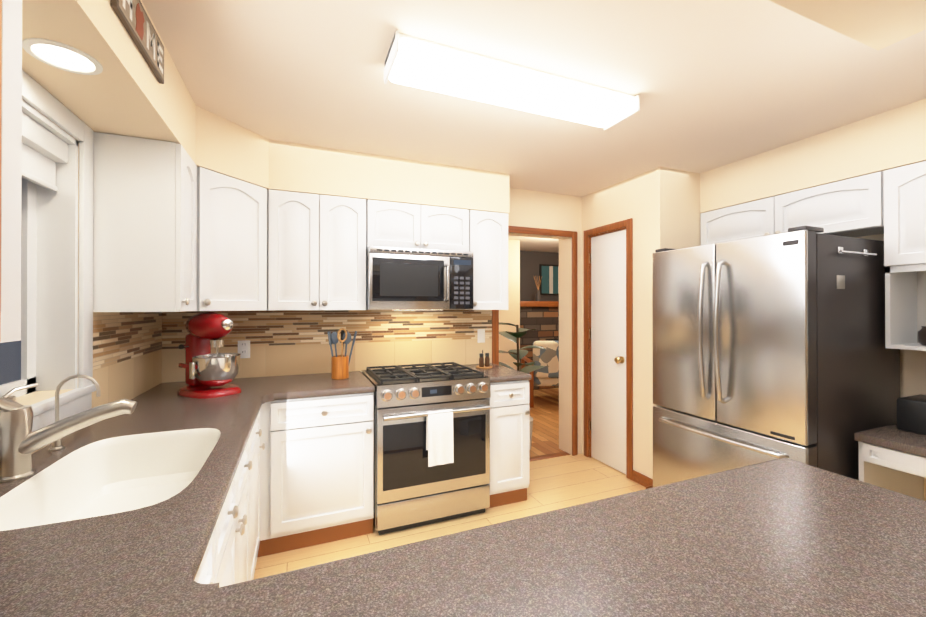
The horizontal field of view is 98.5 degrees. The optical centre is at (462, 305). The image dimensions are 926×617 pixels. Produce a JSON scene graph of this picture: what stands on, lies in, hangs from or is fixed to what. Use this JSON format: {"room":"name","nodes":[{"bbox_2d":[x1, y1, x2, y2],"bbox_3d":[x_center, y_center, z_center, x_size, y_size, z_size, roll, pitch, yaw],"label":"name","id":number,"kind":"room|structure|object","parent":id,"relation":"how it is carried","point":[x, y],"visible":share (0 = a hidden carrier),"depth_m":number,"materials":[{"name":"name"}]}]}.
{"room":"kitchen","nodes":[
{"label":"kitchen","id":0,"kind":"room"},
{"bbox_2d":[15,99,78,404],"bbox_3d":[-0.835,0.170,-0.351,0.180,2.440,6.410,0,0,-22],"label":"wall","id":1,"kind":"structure","parent":0,"point":[33,398],"depth_m":1.47,"materials":[{"name":"beige paint"}]},
{"bbox_2d":[0,0,21,342],"bbox_3d":[-0.851,-0.334,0.389,0.344,0.803,0.708,0,0,-22],"label":"upper cabinet","id":2,"kind":"object","parent":1,"relation":"attached to","point":[10,149],"visible":1,"depth_m":0.74,"materials":[{"name":"white painted wood"},{"name":"brushed nickel knobs"}]},
{"bbox_2d":[0,70,95,431],"bbox_3d":[-1.428,-0.155,1.134,0.208,1.160,1.095,0,0,-22],"label":"window","id":3,"kind":"structure","parent":1,"relation":"in","point":[52,349],"depth_m":1.53,"materials":[{"name":"white"}]},
{"bbox_2d":[31,312,161,453],"bbox_3d":[-1.467,0.246,1.438,0.007,0.479,2.361,0,0,-22],"label":"backsplash","id":4,"kind":"structure","parent":1,"relation":"attached to","point":[127,355],"depth_m":2.00,"materials":[{"name":"beige tile"}]},
{"bbox_2d":[93,132,196,311],"bbox_3d":[-1.462,-0.351,1.879,0.344,0.758,0.308,0,0,-22],"label":"upper cabinet","id":5,"kind":"object","parent":1,"relation":"attached to","point":[144,220],"visible":0.96,"depth_m":1.74,"materials":[{"name":"white wood"}]},
{"bbox_2d":[22,0,509,213],"bbox_3d":[-0.369,-0.888,1.844,2.345,0.308,2.470,0,0,-22],"label":"soffit","id":6,"kind":"structure","parent":0,"point":[125,92],"depth_m":2.07,"materials":[{"name":"beige paint"}]},
{"bbox_2d":[22,38,102,74],"bbox_3d":[-1.181,-0.733,1.181,0.170,0.006,0.170,0,0,-22],"label":"recessed light","id":7,"kind":"object","parent":6,"relation":"in","point":[61,56],"visible":1,"depth_m":1.18,"materials":[{"name":"white plastic"}]},
{"bbox_2d":[111,0,163,83],"bbox_3d":[-1.077,-0.937,1.337,0.018,0.165,0.430,0,0,-22],"label":"home sign","id":8,"kind":"object","parent":6,"relation":"attached to","point":[132,15],"visible":1,"depth_m":1.33,"materials":[{"name":"brown wood"}]},
{"bbox_2d":[250,188,581,454],"bbox_3d":[-0.031,0.183,3.421,4.170,2.440,0.200,0,0,-22],"label":"wall","id":9,"kind":"structure","parent":0,"point":[538,209],"depth_m":3.77,"materials":[{"name":"beige paint"}]},
{"bbox_2d":[196,167,267,310],"bbox_3d":[-1.509,-0.349,2.366,0.627,0.758,0.630,0,0,-22],"label":"upper cabinet","id":10,"kind":"object","parent":9,"relation":"attached to","point":[232,248],"visible":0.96,"depth_m":2.25,"materials":[{"name":"white wood"}]},
{"bbox_2d":[268,189,365,310],"bbox_3d":[-0.990,-0.348,2.732,0.605,0.758,0.344,0,0,-22],"label":"upper cabinet","id":11,"kind":"object","parent":9,"relation":"attached to","point":[316,251],"visible":1,"depth_m":2.59,"materials":[{"name":"white wood"}]},
{"bbox_2d":[162,310,491,382],"bbox_3d":[-0.833,0.251,2.979,2.335,0.479,0.007,0,0,-22],"label":"backsplash","id":12,"kind":"structure","parent":9,"relation":"attached to","point":[288,342],"depth_m":2.93,"materials":[{"name":"beige tile"}]},
{"bbox_2d":[238,340,249,357],"bbox_3d":[-1.485,0.296,2.704,0.075,0.120,0.007,0,0,-22],"label":"outlet","id":13,"kind":"object","parent":12,"relation":"attached to","point":[244,348],"visible":0.98,"depth_m":2.70,"materials":[{"name":"white plastic"}]},
{"bbox_2d":[477,329,484,342],"bbox_3d":[0.154,0.256,3.377,0.070,0.115,0.006,0,0,-22],"label":"outlet","id":14,"kind":"object","parent":12,"relation":"attached to","point":[480,335],"visible":1,"depth_m":3.37,"materials":[{"name":"white plastic"}]},
{"bbox_2d":[366,199,468,251],"bbox_3d":[-0.357,-0.563,2.993,0.756,0.326,0.344,0,0,-22],"label":"upper cabinet","id":15,"kind":"object","parent":9,"relation":"attached to","point":[400,225],"visible":0.96,"depth_m":2.85,"materials":[{"name":"white wood"}]},
{"bbox_2d":[366,246,472,309],"bbox_3d":[-0.336,-0.182,2.941,0.754,0.428,0.453,0,0,-22],"label":"microwave","id":16,"kind":"object","parent":15,"relation":"attached to","point":[397,278],"visible":0.98,"depth_m":2.77,"materials":[{"name":"silver metal"}]},
{"bbox_2d":[469,210,507,309],"bbox_3d":[0.150,-0.346,3.200,0.333,0.758,0.344,0,0,-22],"label":"upper cabinet","id":17,"kind":"object","parent":9,"relation":"attached to","point":[488,239],"visible":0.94,"depth_m":3.07,"materials":[{"name":"white wood"}]},
{"bbox_2d":[492,226,577,455],"bbox_3d":[0.639,0.353,3.644,0.894,2.102,0.137,0,0,-22],"label":"trim","id":18,"kind":"structure","parent":9,"relation":"attached to","point":[495,313],"depth_m":3.73,"materials":[{"name":"brown wood"}]},
{"bbox_2d":[253,388,645,579],"bbox_3d":[2.132,1.428,2.662,7.840,0.066,9.740,0,0,-22],"label":"floor","id":19,"kind":"structure","parent":0,"point":[560,479],"depth_m":2.93,"materials":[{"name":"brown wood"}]},
{"bbox_2d":[194,509,221,586],"bbox_3d":[-0.843,0.960,0.724,0.617,0.868,0.341,0,0,-22],"label":"base cabinet","id":20,"kind":"object","parent":19,"relation":"on","point":[210,568],"depth_m":0.98,"materials":[{"name":"white wood"}]},
{"bbox_2d":[222,411,264,586],"bbox_3d":[-1.292,0.964,1.820,0.617,0.868,0.570,0,0,-22],"label":"base cabinet","id":21,"kind":"object","parent":19,"relation":"on","point":[230,554],"depth_m":1.52,"materials":[{"name":"white wood"}]},
{"bbox_2d":[257,392,373,556],"bbox_3d":[-1.223,0.966,2.465,1.235,0.868,0.654,0,0,-22],"label":"base cabinet","id":22,"kind":"object","parent":19,"relation":"on","point":[316,470],"visible":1,"depth_m":2.30,"materials":[{"name":"white wood"}]},
{"bbox_2d":[362,362,490,534],"bbox_3d":[-0.276,0.928,2.802,0.756,0.947,0.731,0,0,-22],"label":"range","id":23,"kind":"object","parent":19,"relation":"on","point":[431,444],"visible":1,"depth_m":2.51,"materials":[{"name":"silver metal"}]},
{"bbox_2d":[487,380,529,508],"bbox_3d":[0.214,0.968,3.054,0.322,0.868,0.654,0,0,-22],"label":"base cabinet","id":24,"kind":"object","parent":19,"relation":"on","point":[509,483],"visible":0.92,"depth_m":2.78,"materials":[{"name":"white wood"}]},
{"bbox_2d":[463,363,531,382],"bbox_3d":[0.213,0.512,3.068,0.334,0.040,0.632,0,0,-22],"label":"countertop","id":25,"kind":"structure","parent":24,"relation":"on","point":[495,373],"depth_m":2.85,"materials":[{"name":"grey stone"}]},
{"bbox_2d":[476,350,491,368],"bbox_3d":[0.169,0.422,3.157,0.130,0.140,0.130,0,0,-22],"label":"tray","id":26,"kind":"object","parent":25,"relation":"on","point":[481,365],"visible":1,"depth_m":3.14,"materials":[{"name":"brown wood"}]},
{"bbox_2d":[499,322,546,448],"bbox_3d":[0.550,0.784,3.885,0.659,1.241,0.668,0,0,-22],"label":"fiddle-leaf fig plant","id":27,"kind":"object","parent":19,"relation":"on","point":[517,354],"visible":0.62,"depth_m":3.91,"materials":[{"name":"green plant"}]},
{"bbox_2d":[520,301,558,389],"bbox_3d":[1.614,0.672,7.196,1.840,1.490,0.718,0,0,-22],"label":"fireplace","id":28,"kind":"object","parent":19,"relation":"on","point":[541,318],"visible":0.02,"depth_m":6.74,"materials":[{"name":"brick"}]},
{"bbox_2d":[534,276,541,300],"bbox_3d":[1.342,-0.304,7.099,0.207,0.461,0.100,0,0,-22],"label":"mantel decor","id":29,"kind":"object","parent":28,"relation":"on","point":[538,296],"visible":0.94,"depth_m":7.07,"materials":[{"name":"ceramic"}]},
{"bbox_2d":[521,341,558,407],"bbox_3d":[1.269,0.952,5.871,0.720,0.920,0.710,0,0,-2],"label":"armchair","id":30,"kind":"object","parent":19,"relation":"on","point":[548,373],"visible":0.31,"depth_m":5.51,"materials":[{"name":"fabric"}]},
{"bbox_2d":[652,226,899,486],"bbox_3d":[1.883,0.499,2.500,0.988,1.782,0.946,0,0,-22],"label":"fridge","id":31,"kind":"object","parent":19,"relation":"on","point":[768,348],"visible":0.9,"depth_m":2.16,"materials":[{"name":"grey metal"}]},
{"bbox_2d":[858,441,925,499],"bbox_3d":[2.547,1.037,1.428,0.664,0.718,1.500,0,0,-22],"label":"base cabinet","id":32,"kind":"object","parent":19,"relation":"on","point":[901,472],"visible":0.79,"depth_m":2.00,"materials":[{"name":"white wood"}]},
{"bbox_2d":[855,424,925,456],"bbox_3d":[2.558,0.656,1.426,0.648,0.040,1.525,0,0,-22],"label":"countertop","id":33,"kind":"structure","parent":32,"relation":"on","point":[893,437],"depth_m":1.93,"materials":[{"name":"grey stone"}]},
{"bbox_2d":[897,394,925,434],"bbox_3d":[2.345,0.555,1.817,0.450,0.164,0.530,0,0,-22],"label":"printer","id":34,"kind":"object","parent":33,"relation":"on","point":[911,413],"visible":1,"depth_m":2.01,"materials":[{"name":"black plastic"}]},
{"bbox_3d":[0.141,0.959,0.433,2.217,0.868,0.925,0,0,-22],"label":"base cabinet","id":35,"kind":"object","parent":19,"relation":"on","visible":0},
{"bbox_2d":[0,376,275,616],"bbox_3d":[-0.991,0.585,1.171,0.684,0.200,3.228,0,0,-22],"label":"countertop","id":36,"kind":"structure","parent":35,"relation":"on","point":[117,516],"depth_m":1.07,"materials":[{"name":"brown"}]},
{"bbox_2d":[0,374,136,482],"bbox_3d":[-1.184,0.351,1.238,0.312,0.267,0.384,0,0,-22],"label":"faucet","id":37,"kind":"object","parent":36,"relation":"on","point":[20,441],"visible":1,"depth_m":1.13,"materials":[{"name":"silver metal"}]},
{"bbox_2d":[177,312,241,398],"bbox_3d":[-1.428,0.262,2.250,0.328,0.454,0.344,0,0,-22],"label":"stand mixer","id":38,"kind":"object","parent":36,"relation":"on","point":[208,374],"visible":1,"depth_m":2.17,"materials":[{"name":"red painted metal"},{"name":"chrome"}]},
{"bbox_2d":[268,371,374,399],"bbox_3d":[-0.919,0.510,2.596,0.577,0.040,0.648,0,0,-22],"label":"countertop","id":39,"kind":"structure","parent":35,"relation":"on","point":[320,384],"depth_m":2.45,"materials":[{"name":"brown"}]},
{"bbox_2d":[327,328,356,379],"bbox_3d":[-0.823,0.320,2.709,0.190,0.341,0.136,0,0,-22],"label":"utensil crock","id":40,"kind":"object","parent":39,"relation":"on","point":[340,367],"visible":1,"depth_m":2.68,"materials":[{"name":"orange wood"}]},
{"bbox_2d":[172,458,925,616],"bbox_3d":[0.478,0.503,0.548,1.608,0.040,0.960,0,0,-22],"label":"countertop","id":41,"kind":"structure","parent":35,"relation":"on","point":[781,537],"depth_m":0.75,"materials":[{"name":"brown"}]},
{"bbox_2d":[499,240,520,369],"bbox_3d":[-0.318,0.192,5.833,2.570,2.440,0.120,0,0,-22],"label":"wall","id":42,"kind":"structure","parent":0,"point":[512,315],"depth_m":6.21,"materials":[{"name":"beige paint"}]},
{"bbox_2d":[142,0,925,252],"bbox_3d":[2.132,-1.079,2.671,7.840,0.080,9.740,0,0,-22],"label":"ceiling","id":43,"kind":"structure","parent":0,"point":[713,84],"depth_m":1.81,"materials":[{"name":"beige paint"}]},
{"bbox_2d":[384,30,639,129],"bbox_3d":[0.263,-0.999,1.839,1.210,0.084,0.240,0,0,-22],"label":"ceiling light fixture","id":44,"kind":"object","parent":43,"relation":"attached to","point":[415,62],"visible":1,"depth_m":1.74,"materials":[{"name":"white plastic"}]},
{"bbox_2d":[521,250,558,300],"bbox_3d":[0.964,0.198,7.386,6.420,2.440,0.120,0,0,-22],"label":"wall","id":45,"kind":"structure","parent":0,"point":[523,269],"depth_m":7.47,"materials":[{"name":"grey paint"}]},
{"bbox_2d":[539,264,558,294],"bbox_3d":[1.771,-0.491,7.634,0.700,0.580,0.034,0,0,-22],"label":"picture","id":46,"kind":"object","parent":45,"relation":"attached to","point":[549,280],"visible":0.6,"depth_m":7.56,"materials":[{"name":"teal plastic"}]},
{"bbox_2d":[582,166,700,478],"bbox_3d":[1.647,0.184,3.521,0.750,2.440,0.890,0,0,-22],"label":"wall","id":47,"kind":"structure","parent":0,"point":[660,205],"depth_m":3.11,"materials":[{"name":"beige paint"}]},
{"bbox_2d":[589,229,625,473],"bbox_3d":[1.253,0.382,3.484,0.100,2.028,0.454,0,0,-22],"label":"pantry door","id":48,"kind":"structure","parent":47,"relation":"in","point":[608,349],"depth_m":3.48,"materials":[{"name":"white wood"}]},
{"bbox_2d":[584,218,652,488],"bbox_3d":[1.328,0.350,3.344,0.196,2.107,0.871,0,0,-13],"label":"trim","id":49,"kind":"structure","parent":47,"relation":"attached to","point":[631,473],"depth_m":3.25,"materials":[{"name":"brown wood"}]},
{"bbox_2d":[700,98,925,212],"bbox_3d":[2.578,-0.888,1.815,0.325,0.308,2.980,0,0,-22],"label":"ceiling soffit","id":50,"kind":"structure","parent":0,"point":[890,139],"depth_m":2.38,"materials":[{"name":"beige paint"}]},
{"bbox_2d":[769,0,925,49],"bbox_3d":[0.373,-0.895,0.057,2.360,0.308,1.400,0,0,-22],"label":"soffit","id":51,"kind":"structure","parent":0,"point":[878,24],"depth_m":1.02,"materials":[{"name":"beige paint"}]},
{"bbox_2d":[854,234,925,500],"bbox_3d":[3.074,0.175,1.188,0.120,2.440,6.290,0,0,-22],"label":"wall","id":52,"kind":"structure","parent":0,"point":[912,372],"depth_m":2.28,"materials":[{"name":"beige paint"}]},
{"bbox_2d":[700,171,883,244],"bbox_3d":[2.197,-0.578,2.695,0.354,0.298,1.055,0,0,-22],"label":"upper cabinet","id":53,"kind":"object","parent":52,"relation":"attached to","point":[852,207],"visible":0.77,"depth_m":2.45,"materials":[{"name":"white wood"}]},
{"bbox_2d":[884,161,925,350],"bbox_3d":[2.569,-0.252,1.786,0.354,0.958,0.898,0,0,-22],"label":"upper cabinet","id":54,"kind":"object","parent":52,"relation":"attached to","point":[905,243],"visible":1,"depth_m":2.11,"materials":[{"name":"white wood"}]},
{"bbox_2d":[918,326,925,345],"bbox_3d":[2.454,0.158,2.025,0.121,0.100,0.201,0,0,-22],"label":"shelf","id":55,"kind":"object","parent":54,"relation":"in","point":[922,336],"visible":1,"depth_m":2.08,"materials":[{"name":"black"}]}
]}

